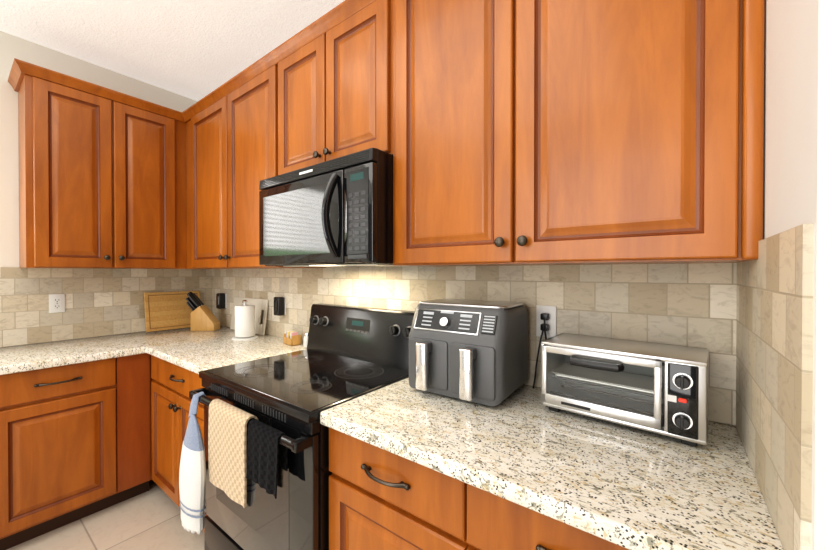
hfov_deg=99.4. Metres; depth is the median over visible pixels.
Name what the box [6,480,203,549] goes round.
floor
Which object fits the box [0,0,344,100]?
ceiling
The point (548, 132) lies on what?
upper cabinet
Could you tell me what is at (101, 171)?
upper cabinet
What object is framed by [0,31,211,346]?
wall
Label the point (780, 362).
wall
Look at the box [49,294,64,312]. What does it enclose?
electrical outlet
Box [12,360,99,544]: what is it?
base cabinet
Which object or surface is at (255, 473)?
range
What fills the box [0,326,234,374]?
countertop
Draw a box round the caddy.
[284,331,300,345]
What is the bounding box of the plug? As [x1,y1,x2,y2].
[533,305,555,387]
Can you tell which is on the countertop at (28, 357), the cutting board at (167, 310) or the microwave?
the cutting board at (167, 310)
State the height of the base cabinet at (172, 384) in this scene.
0.874 m
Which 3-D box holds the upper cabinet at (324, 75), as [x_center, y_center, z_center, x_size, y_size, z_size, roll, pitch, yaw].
[-0.293,-0.787,1.684,0.766,0.640,0.328,0,0,37]
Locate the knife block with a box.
[186,292,219,330]
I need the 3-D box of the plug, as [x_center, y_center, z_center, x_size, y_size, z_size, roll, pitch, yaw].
[0.483,0.266,1.276,0.084,0.307,0.039,0,0,37]
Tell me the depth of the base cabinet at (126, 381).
2.00 m
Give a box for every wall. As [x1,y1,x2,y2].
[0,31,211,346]
[212,263,736,425]
[736,0,824,549]
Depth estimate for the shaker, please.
2.03 m
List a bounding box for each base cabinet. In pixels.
[0,374,15,549]
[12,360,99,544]
[100,353,151,510]
[152,356,205,531]
[329,428,628,549]
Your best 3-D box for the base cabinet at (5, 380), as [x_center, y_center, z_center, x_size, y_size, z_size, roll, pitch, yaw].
[-2.450,0.898,1.417,0.618,0.874,1.024,0,0,37]
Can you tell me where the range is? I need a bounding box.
[179,303,414,549]
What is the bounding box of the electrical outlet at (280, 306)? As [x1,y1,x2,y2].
[274,296,285,315]
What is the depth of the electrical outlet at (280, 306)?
2.27 m
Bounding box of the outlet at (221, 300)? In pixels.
[216,293,226,308]
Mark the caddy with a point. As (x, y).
(292, 338)
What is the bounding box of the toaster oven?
[541,333,708,446]
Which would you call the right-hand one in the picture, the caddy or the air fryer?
the air fryer
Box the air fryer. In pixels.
[409,299,527,405]
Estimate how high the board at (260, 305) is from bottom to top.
0.243 m
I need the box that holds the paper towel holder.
[232,300,257,340]
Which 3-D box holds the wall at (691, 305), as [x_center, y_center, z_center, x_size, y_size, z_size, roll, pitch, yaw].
[0.379,-0.035,1.460,5.320,2.740,0.130,0,0,37]
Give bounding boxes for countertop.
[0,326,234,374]
[140,334,306,373]
[320,378,783,549]
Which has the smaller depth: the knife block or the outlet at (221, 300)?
the knife block
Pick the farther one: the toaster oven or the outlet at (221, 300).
the outlet at (221, 300)
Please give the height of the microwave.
0.423 m
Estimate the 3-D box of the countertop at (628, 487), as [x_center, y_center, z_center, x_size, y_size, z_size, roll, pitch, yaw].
[0.315,0.444,1.034,1.025,0.040,0.648,0,0,37]
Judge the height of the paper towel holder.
0.254 m
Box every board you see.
[144,291,199,331]
[230,297,268,335]
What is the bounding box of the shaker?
[303,332,308,346]
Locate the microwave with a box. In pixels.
[259,148,392,266]
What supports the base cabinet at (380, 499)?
on the floor
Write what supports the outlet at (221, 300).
attached to the wall at (691, 305)
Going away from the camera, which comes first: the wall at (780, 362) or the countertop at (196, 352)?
the wall at (780, 362)
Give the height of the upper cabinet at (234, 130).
1.068 m
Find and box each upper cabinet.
[12,64,183,268]
[192,52,325,268]
[276,0,371,175]
[372,0,764,266]

